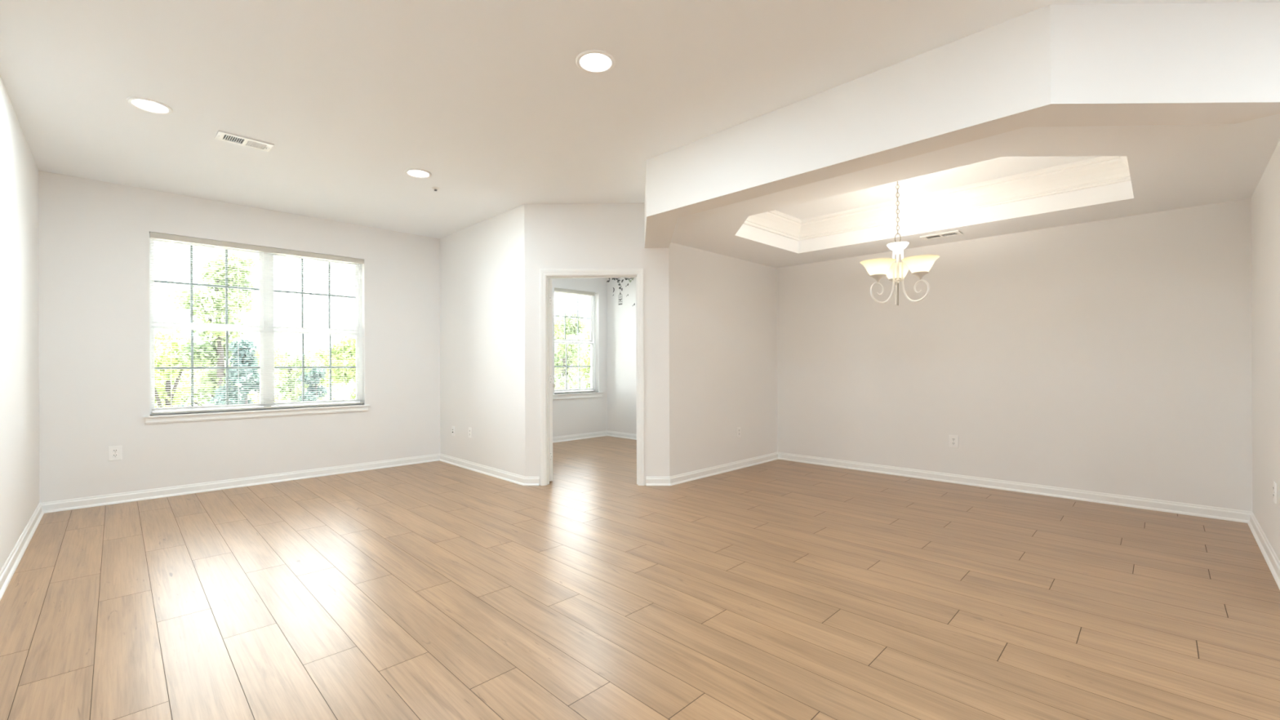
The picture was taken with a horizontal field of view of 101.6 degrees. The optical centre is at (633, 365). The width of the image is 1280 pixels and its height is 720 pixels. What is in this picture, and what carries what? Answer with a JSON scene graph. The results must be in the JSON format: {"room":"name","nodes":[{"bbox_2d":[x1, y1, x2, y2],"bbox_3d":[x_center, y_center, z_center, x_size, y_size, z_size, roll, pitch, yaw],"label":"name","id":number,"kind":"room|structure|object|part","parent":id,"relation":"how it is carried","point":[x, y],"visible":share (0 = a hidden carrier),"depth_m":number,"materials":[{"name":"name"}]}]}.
{"room":"empty living room","nodes":[
{"label":"empty living room","id":0,"kind":"room"},
{"bbox_2d":[0,75,39,570],"bbox_3d":[-1.590,-0.228,0.853,0.175,3.070,9.769,0,0,-45],"label":"wall","id":1,"kind":"structure","parent":0,"point":[19,171],"depth_m":3.31,"materials":[{"name":"paint"}]},
{"bbox_2d":[38,170,439,502],"bbox_3d":[-3.659,-0.218,5.499,3.428,3.070,0.220,0,0,-44],"label":"wall","id":2,"kind":"structure","parent":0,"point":[94,235],"depth_m":4.74,"materials":[{"name":"paint"}]},
{"bbox_2d":[108,445,121,461],"bbox_3d":[-4.492,0.764,4.527,0.084,0.124,0.010,0,0,-45],"label":"wall outlet","id":3,"kind":"object","parent":2,"relation":"attached to","point":[115,451],"visible":1,"depth_m":4.52,"materials":[{"name":"white plastic"}]},
{"bbox_2d":[142,237,369,423],"bbox_3d":[-3.744,-0.340,5.356,1.885,1.726,0.198,0,0,-44],"label":"window","id":4,"kind":"structure","parent":2,"relation":"attached to","point":[250,413],"depth_m":5.36,"materials":[{"name":"white plastic"}]},
{"bbox_2d":[154,245,258,324],"bbox_3d":[-4.134,-0.775,5.091,0.795,0.741,0.005,0,0,-44],"label":"grille","id":5,"kind":"object","parent":4,"relation":"attached to","point":[209,246],"depth_m":5.05,"materials":[{"name":"grey plastic"}]},
{"bbox_2d":[154,329,259,406],"bbox_3d":[-4.110,0.029,5.070,0.795,0.726,0.005,0,0,-44],"label":"grille","id":6,"kind":"object","parent":4,"relation":"attached to","point":[227,367],"depth_m":5.14,"materials":[{"name":"grey plastic"}]},
{"bbox_3d":[-4.130,-0.775,5.088,0.863,0.809,0.028,0,0,-44],"label":"sash","id":7,"kind":"part","parent":4,"relation":"part of","materials":[{"name":"clear glass"}]},
{"bbox_3d":[-4.106,0.029,5.066,0.863,0.794,0.028,0,0,-44],"label":"sash","id":8,"kind":"part","parent":4,"relation":"part of","materials":[{"name":"white plastic"}]},
{"bbox_3d":[-3.714,0.461,5.328,1.885,0.018,0.120,0,0,-44],"label":"sill","id":9,"kind":"part","parent":4,"relation":"part of","materials":[{"name":"white paint"}]},
{"bbox_2d":[273,258,355,328],"bbox_3d":[-3.479,-0.777,5.726,0.783,0.741,0.005,0,0,-44],"label":"grille","id":10,"kind":"object","parent":4,"relation":"attached to","point":[303,293],"depth_m":5.73,"materials":[{"name":"grey plastic"}]},
{"bbox_3d":[-3.475,-0.777,5.723,0.851,0.809,0.028,0,0,-44],"label":"sash","id":11,"kind":"part","parent":4,"relation":"part of","materials":[{"name":"clear glass"}]},
{"bbox_2d":[274,333,355,401],"bbox_3d":[-3.455,0.026,5.705,0.783,0.726,0.005,0,0,-44],"label":"grille","id":12,"kind":"object","parent":4,"relation":"attached to","point":[303,366],"depth_m":5.74,"materials":[{"name":"grey plastic"}]},
{"bbox_3d":[-3.451,0.026,5.701,0.851,0.794,0.028,0,0,-44],"label":"sash","id":13,"kind":"part","parent":4,"relation":"part of","materials":[{"name":"white plastic"}]},
{"bbox_2d":[149,231,363,413],"bbox_3d":[-3.717,-0.381,5.330,1.785,1.642,0.042,0,0,-44],"label":"window blind","id":14,"kind":"object","parent":2,"relation":"attached to","point":[152,235],"visible":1,"depth_m":5.20,"materials":[{"name":"white plastic"}]},
{"bbox_3d":[-4.258,-0.359,4.808,0.002,1.585,0.028,0,0,-44],"label":"ladder cord","id":15,"kind":"part","parent":14,"relation":"part of","materials":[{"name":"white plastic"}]},
{"bbox_3d":[-3.901,-0.360,5.155,0.002,1.585,0.028,0,0,-44],"label":"ladder cord","id":16,"kind":"part","parent":14,"relation":"part of","materials":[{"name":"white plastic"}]},
{"bbox_3d":[-3.716,0.433,5.331,1.775,0.014,0.024,0,0,-44],"label":"rail","id":17,"kind":"part","parent":14,"relation":"part of","materials":[{"name":"white plastic"}]},
{"bbox_3d":[-3.553,-0.361,5.493,0.002,1.585,0.028,0,0,-44],"label":"ladder cord","id":18,"kind":"part","parent":14,"relation":"part of","materials":[{"name":"white fabric"}]},
{"bbox_2d":[439,204,525,476],"bbox_3d":[-1.797,-0.225,5.984,0.115,3.070,2.198,0,0,-44],"label":"wall","id":19,"kind":"structure","parent":0,"point":[482,264],"depth_m":5.71,"materials":[{"name":"paint"}]},
{"bbox_2d":[451,426,454,435],"bbox_3d":[-2.167,0.793,6.274,0.015,0.115,0.070,0,0,-45],"label":"cable jack","id":20,"kind":"object","parent":19,"relation":"attached to","point":[452,427],"visible":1,"depth_m":6.27,"materials":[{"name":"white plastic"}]},
{"bbox_2d":[468,426,471,438],"bbox_3d":[-1.866,0.772,5.969,0.010,0.118,0.072,0,0,-45],"label":"wall outlet","id":21,"kind":"object","parent":19,"relation":"attached to","point":[469,428],"visible":1,"depth_m":5.96,"materials":[{"name":"white plastic"}]},
{"bbox_2d":[548,278,607,436],"bbox_3d":[-1.582,-0.225,7.833,3.400,3.070,0.220,0,0,-44],"label":"wall","id":22,"kind":"structure","parent":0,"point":[588,415],"depth_m":8.53,"materials":[{"name":"paint"}]},
{"bbox_2d":[554,287,595,393],"bbox_3d":[-0.933,-0.381,8.339,0.811,1.632,0.054,0,0,-44],"label":"window blind","id":23,"kind":"object","parent":22,"relation":"attached to","point":[559,290],"visible":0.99,"depth_m":8.33,"materials":[{"name":"white plastic"}]},
{"bbox_3d":[-0.935,0.428,8.344,0.801,0.014,0.024,0,0,-44],"label":"rail","id":24,"kind":"part","parent":23,"relation":"part of","materials":[{"name":"white plastic"}]},
{"bbox_2d":[552,291,603,399],"bbox_3d":[-0.932,-0.333,8.399,1.025,1.730,0.210,0,0,-45],"label":"window","id":25,"kind":"structure","parent":22,"relation":"attached to","point":[580,394],"depth_m":8.52,"materials":[{"name":"white plastic"}]},
{"bbox_2d":[554,293,590,339],"bbox_3d":[-0.998,-0.777,8.449,0.780,0.729,0.005,0,0,-44],"label":"grille","id":26,"kind":"object","parent":25,"relation":"attached to","point":[565,316],"depth_m":8.49,"materials":[{"name":"grey plastic"}]},
{"bbox_2d":[554,343,591,389],"bbox_3d":[-0.974,0.023,8.427,0.780,0.726,0.005,0,0,-44],"label":"grille","id":27,"kind":"object","parent":25,"relation":"attached to","point":[566,366],"depth_m":8.50,"materials":[{"name":"grey plastic"}]},
{"bbox_3d":[-0.994,-0.777,8.445,0.848,0.797,0.028,0,0,-44],"label":"sash","id":28,"kind":"part","parent":25,"relation":"part of","materials":[{"name":"clear glass"}]},
{"bbox_3d":[-0.970,0.023,8.423,0.848,0.794,0.028,0,0,-44],"label":"sash","id":29,"kind":"part","parent":25,"relation":"part of","materials":[{"name":"white plastic"}]},
{"bbox_3d":[-0.902,0.456,8.372,1.025,0.018,0.120,0,0,-44],"label":"sill","id":30,"kind":"part","parent":25,"relation":"part of","materials":[{"name":"white paint"}]},
{"bbox_2d":[524,203,669,484],"bbox_3d":[-0.357,-0.231,5.202,1.425,3.070,0.115,0,0,1],"label":"wall","id":31,"kind":"structure","parent":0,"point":[570,236],"depth_m":5.14,"materials":[{"name":"paint"}]},
{"bbox_2d":[539,268,644,485],"bbox_3d":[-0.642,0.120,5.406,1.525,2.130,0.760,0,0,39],"label":"door frame","id":32,"kind":"structure","parent":31,"relation":"attached to","point":[547,385],"depth_m":5.14,"materials":[{"name":"white paint"}]},
{"bbox_2d":[0,435,1279,719],"bbox_3d":[0.673,1.249,3.267,6.950,0.140,10.200,0,0,-45],"label":"floor","id":33,"kind":"structure","parent":0,"point":[777,589],"depth_m":2.57,"materials":[{"name":"brown wood"}]},
{"bbox_2d":[0,0,1279,238],"bbox_3d":[0.661,-1.724,3.268,6.950,0.250,10.200,0,0,-45],"label":"ceiling","id":34,"kind":"structure","parent":0,"point":[491,99],"depth_m":2.96,"materials":[{"name":"paint"}]},
{"bbox_2d":[126,96,173,114],"bbox_3d":[-2.946,-1.581,3.184,0.208,0.010,0.208,0,0,-45],"label":"recessed light","id":35,"kind":"object","parent":34,"relation":"in","point":[146,104],"visible":1,"depth_m":3.18,"materials":[{"name":"white paint"}]},
{"bbox_2d":[214,129,274,151],"bbox_3d":[-2.745,-1.577,3.689,0.318,0.018,0.171,0,0,-45],"label":"ceiling vent","id":36,"kind":"object","parent":34,"relation":"in","point":[222,135],"visible":1,"depth_m":3.68,"materials":[{"name":"white metal"}]},
{"bbox_2d":[404,168,431,178],"bbox_3d":[-1.777,-1.585,4.320,0.208,0.010,0.208,0,0,-45],"label":"recessed light","id":37,"kind":"object","parent":34,"relation":"in","point":[413,172],"visible":1,"depth_m":4.31,"materials":[{"name":"white paint"}]},
{"bbox_2d":[431,186,439,191],"bbox_3d":[-1.774,-1.578,4.685,0.068,0.022,0.068,0,0,-45],"label":"sprinkler","id":38,"kind":"object","parent":34,"relation":"attached to","point":[435,188],"visible":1,"depth_m":4.68,"materials":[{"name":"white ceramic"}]},
{"bbox_2d":[575,49,615,73],"bbox_3d":[-0.197,-1.592,2.744,0.208,0.010,0.208,0,0,-45],"label":"recessed light","id":39,"kind":"object","parent":34,"relation":"in","point":[592,61],"visible":1,"depth_m":2.73,"materials":[{"name":"white paint"}]},
{"bbox_2d":[644,2,1279,248],"bbox_3d":[1.321,-1.390,3.497,0.937,0.463,4.038,0,0,-45],"label":"ceiling beam","id":40,"kind":"structure","parent":34,"relation":"attached to","point":[1217,63],"depth_m":2.48,"materials":[{"name":"paint"}]},
{"bbox_2d":[668,242,777,476],"bbox_3d":[1.095,-0.237,5.934,2.181,3.070,0.115,0,0,-44],"label":"wall","id":41,"kind":"structure","parent":0,"point":[723,308],"depth_m":5.72,"materials":[{"name":"paint"}]},
{"bbox_2d":[737,426,740,437],"bbox_3d":[1.206,0.766,5.952,0.072,0.118,0.010,0,0,-45],"label":"wall outlet","id":42,"kind":"object","parent":41,"relation":"attached to","point":[738,428],"visible":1,"depth_m":5.95,"materials":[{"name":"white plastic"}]},
{"bbox_2d":[606,198,1252,511],"bbox_3d":[2.187,-0.241,6.338,7.173,3.070,0.230,0,0,45],"label":"wall","id":43,"kind":"structure","parent":0,"point":[1110,356],"depth_m":4.71,"materials":[{"name":"paint"}]},
{"bbox_2d":[606,277,635,305],"bbox_3d":[-0.209,-1.232,8.548,0.668,0.591,0.001,0,0,45],"label":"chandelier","id":44,"kind":"object","parent":43,"relation":"attached to","point":[614,278],"visible":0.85,"depth_m":8.55,"materials":[{"name":"grey plastic"}]},
{"bbox_2d":[0,430,1279,600],"bbox_3d":[0.690,1.141,3.203,6.395,0.096,9.585,0,0,-45],"label":"baseboard","id":45,"kind":"structure","parent":43,"relation":"attached to","point":[1273,562],"depth_m":4.94,"materials":[{"name":"white paint"}]},
{"bbox_2d":[948,435,958,448],"bbox_3d":[3.187,0.759,5.188,0.010,0.124,0.084,0,0,-45],"label":"wall outlet","id":46,"kind":"object","parent":43,"relation":"attached to","point":[953,439],"visible":1,"depth_m":5.19,"materials":[{"name":"white plastic"}]},
{"bbox_2d":[671,113,1279,267],"bbox_3d":[2.169,-1.386,4.227,2.960,0.332,3.980,0,0,-45],"label":"ceiling","id":47,"kind":"structure","parent":0,"point":[1171,166],"depth_m":3.92,"materials":[{"name":"paint"}]},
{"bbox_2d":[859,181,939,305],"bbox_3d":[2.168,-1.015,4.199,0.561,1.073,0.541,0,0,-45],"label":"chandelier","id":48,"kind":"object","parent":47,"relation":"hanging from","point":[920,265],"visible":0.98,"depth_m":4.15,"materials":[{"name":"white glass"}]},
{"bbox_3d":[1.966,-0.778,4.193,0.264,0.113,0.264,0,0,-45],"label":"lamp shade","id":49,"kind":"part","parent":48,"relation":"part of","materials":[{"name":"white glass"}]},
{"bbox_3d":[2.004,-0.716,4.197,0.213,0.443,0.015,0,0,-7],"label":"arm","id":50,"kind":"part","parent":48,"relation":"part of","materials":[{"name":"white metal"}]},
{"bbox_3d":[2.191,-0.717,4.338,0.015,0.444,0.213,0,0,23],"label":"arm","id":51,"kind":"part","parent":48,"relation":"part of","materials":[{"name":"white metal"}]},
{"bbox_3d":[2.136,-1.274,4.214,0.019,0.443,0.019,0,0,-29],"label":"chain","id":52,"kind":"part","parent":48,"relation":"part of","materials":[{"name":"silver metal"}]},
{"bbox_3d":[2.139,-0.571,4.214,0.012,0.185,0.012,0,0,-45],"label":"finial rod","id":53,"kind":"part","parent":48,"relation":"part of","materials":[{"name":"silver metal"}]},
{"bbox_3d":[2.138,-0.781,4.214,0.024,0.240,0.024,0,0,-45],"label":"stem","id":54,"kind":"part","parent":48,"relation":"part of","materials":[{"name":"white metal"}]},
{"bbox_3d":[2.205,-0.779,4.373,0.264,0.113,0.264,0,0,-45],"label":"lamp shade","id":55,"kind":"part","parent":48,"relation":"part of","materials":[{"name":"white glass"}]},
{"bbox_3d":[2.219,-0.717,4.106,0.015,0.444,0.213,0,0,-37],"label":"arm","id":56,"kind":"part","parent":48,"relation":"part of","materials":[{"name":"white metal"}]},
{"bbox_3d":[2.242,-0.779,4.076,0.264,0.113,0.264,0,0,-45],"label":"lamp shade","id":57,"kind":"part","parent":48,"relation":"part of","materials":[{"name":"white glass"}]},
{"bbox_2d":[743,155,1130,240],"bbox_3d":[2.155,-1.455,4.200,1.647,0.201,2.666,0,0,-45],"label":"tray ceiling recess","id":58,"kind":"structure","parent":47,"relation":"attached to","point":[1104,170],"depth_m":4.58,"materials":[{"name":"white paint"}]},
{"bbox_2d":[920,230,963,239],"bbox_3d":[2.891,-1.213,4.899,0.163,0.018,0.322,0,0,-45],"label":"ceiling vent","id":59,"kind":"object","parent":47,"relation":"in","point":[957,232],"visible":1,"depth_m":4.88,"materials":[{"name":"white metal"}]},
{"bbox_2d":[1250,139,1279,560],"bbox_3d":[3.928,-0.249,3.130,2.330,3.070,0.150,0,0,-44],"label":"wall","id":60,"kind":"structure","parent":0,"point":[1265,199],"depth_m":3.25,"materials":[{"name":"paint"}]},
{"bbox_2d":[1273,480,1276,503],"bbox_3d":[3.665,0.727,2.981,0.072,0.118,0.010,0,0,-45],"label":"wall outlet","id":61,"kind":"object","parent":60,"relation":"attached to","point":[1274,482],"visible":1,"depth_m":2.97,"materials":[{"name":"white plastic"}]},
{"label":"outside","id":62,"kind":"structure","parent":0,"visible":0},
{"bbox_2d":[155,385,585,407],"bbox_3d":[-27.168,4.656,41.622,140.000,0.300,82.600,0,0,-45],"label":"ground","id":63,"kind":"structure","parent":62,"point":[344,395],"depth_m":72.72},
{"bbox_2d":[154,328,205,408],"bbox_3d":[-14.177,1.605,15.792,2.272,5.691,2.949,0,0,-45],"label":"leafy tree","id":64,"kind":"object","parent":63,"relation":"on","point":[161,361],"visible":0.19,"depth_m":15.65,"materials":[{"name":"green plant"}]},
{"bbox_2d":[164,360,239,407],"bbox_3d":[-19.528,2.180,24.261,3.047,5.010,3.769,0,0,-10],"label":"tree","id":65,"kind":"object","parent":63,"relation":"on","point":[197,390],"visible":0.04,"depth_m":23.30,"materials":[{"name":"green plant"}]},
{"bbox_2d":[165,249,259,395],"bbox_3d":[-11.935,0.520,15.023,2.250,7.834,2.021,0,0,-45],"label":"leafy tree","id":66,"kind":"object","parent":63,"relation":"on","point":[217,358],"visible":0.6,"depth_m":14.82,"materials":[{"name":"green plant"}]},
{"bbox_2d":[204,337,259,405],"bbox_3d":[-9.975,1.864,13.264,1.316,5.126,1.442,0,0,-45],"label":"leafy tree","id":67,"kind":"object","parent":63,"relation":"on","point":[247,354],"visible":0.5,"depth_m":13.08,"materials":[{"name":"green plant"}]},
{"bbox_2d":[224,344,291,403],"bbox_3d":[-13.350,1.864,18.717,2.553,5.174,2.645,0,0,-45],"label":"leafy tree","id":68,"kind":"object","parent":63,"relation":"on","point":[258,350],"visible":0.02,"depth_m":18.78,"materials":[{"name":"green plant"}]},
{"bbox_2d":[257,345,336,402],"bbox_3d":[-14.507,1.756,21.962,3.558,5.411,3.320,0,0,-30],"label":"leafy tree","id":69,"kind":"object","parent":63,"relation":"on","point":[283,373],"visible":0.34,"depth_m":21.49,"materials":[{"name":"green plant"}]},
{"bbox_2d":[275,347,345,402],"bbox_3d":[-16.746,1.787,26.821,3.953,5.383,3.418,0,0,-45],"label":"tree","id":70,"kind":"object","parent":63,"relation":"on","point":[322,354],"visible":0.15,"depth_m":26.56,"materials":[{"name":"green plant"}]},
{"bbox_2d":[297,365,328,401],"bbox_3d":[-9.262,2.219,15.122,0.926,4.413,1.081,0,0,-45],"label":"leafy tree","id":71,"kind":"object","parent":63,"relation":"on","point":[312,373],"visible":0.37,"depth_m":15.11,"materials":[{"name":"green plant"}]},
{"bbox_2d":[324,335,355,399],"bbox_3d":[-6.979,1.764,13.325,1.838,5.304,1.238,0,0,-7],"label":"leafy tree","id":72,"kind":"object","parent":63,"relation":"on","point":[346,362],"visible":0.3,"depth_m":13.12,"materials":[{"name":"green plant"}]},
{"bbox_2d":[554,312,578,372],"bbox_3d":[-4.846,0.537,33.383,3.222,8.014,4.425,0,0,24],"label":"tree","id":73,"kind":"object","parent":63,"relation":"on","point":[558,332],"visible":0.07,"depth_m":33.17,"materials":[{"name":"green plant"}]},
{"bbox_2d":[554,311,587,389],"bbox_3d":[-3.060,1.145,20.426,2.442,6.530,2.938,0,0,6],"label":"leafy tree","id":74,"kind":"object","parent":63,"relation":"on","point":[561,346],"visible":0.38,"depth_m":20.60,"materials":[{"name":"green plant"}]},
{"bbox_2d":[573,324,590,388],"bbox_3d":[-1.581,1.165,23.264,3.374,6.483,2.539,0,0,-14],"label":"leafy tree","id":75,"kind":"object","parent":63,"relation":"on","point":[586,362],"visible":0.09,"depth_m":23.09,"materials":[{"name":"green plant"}]}
]}

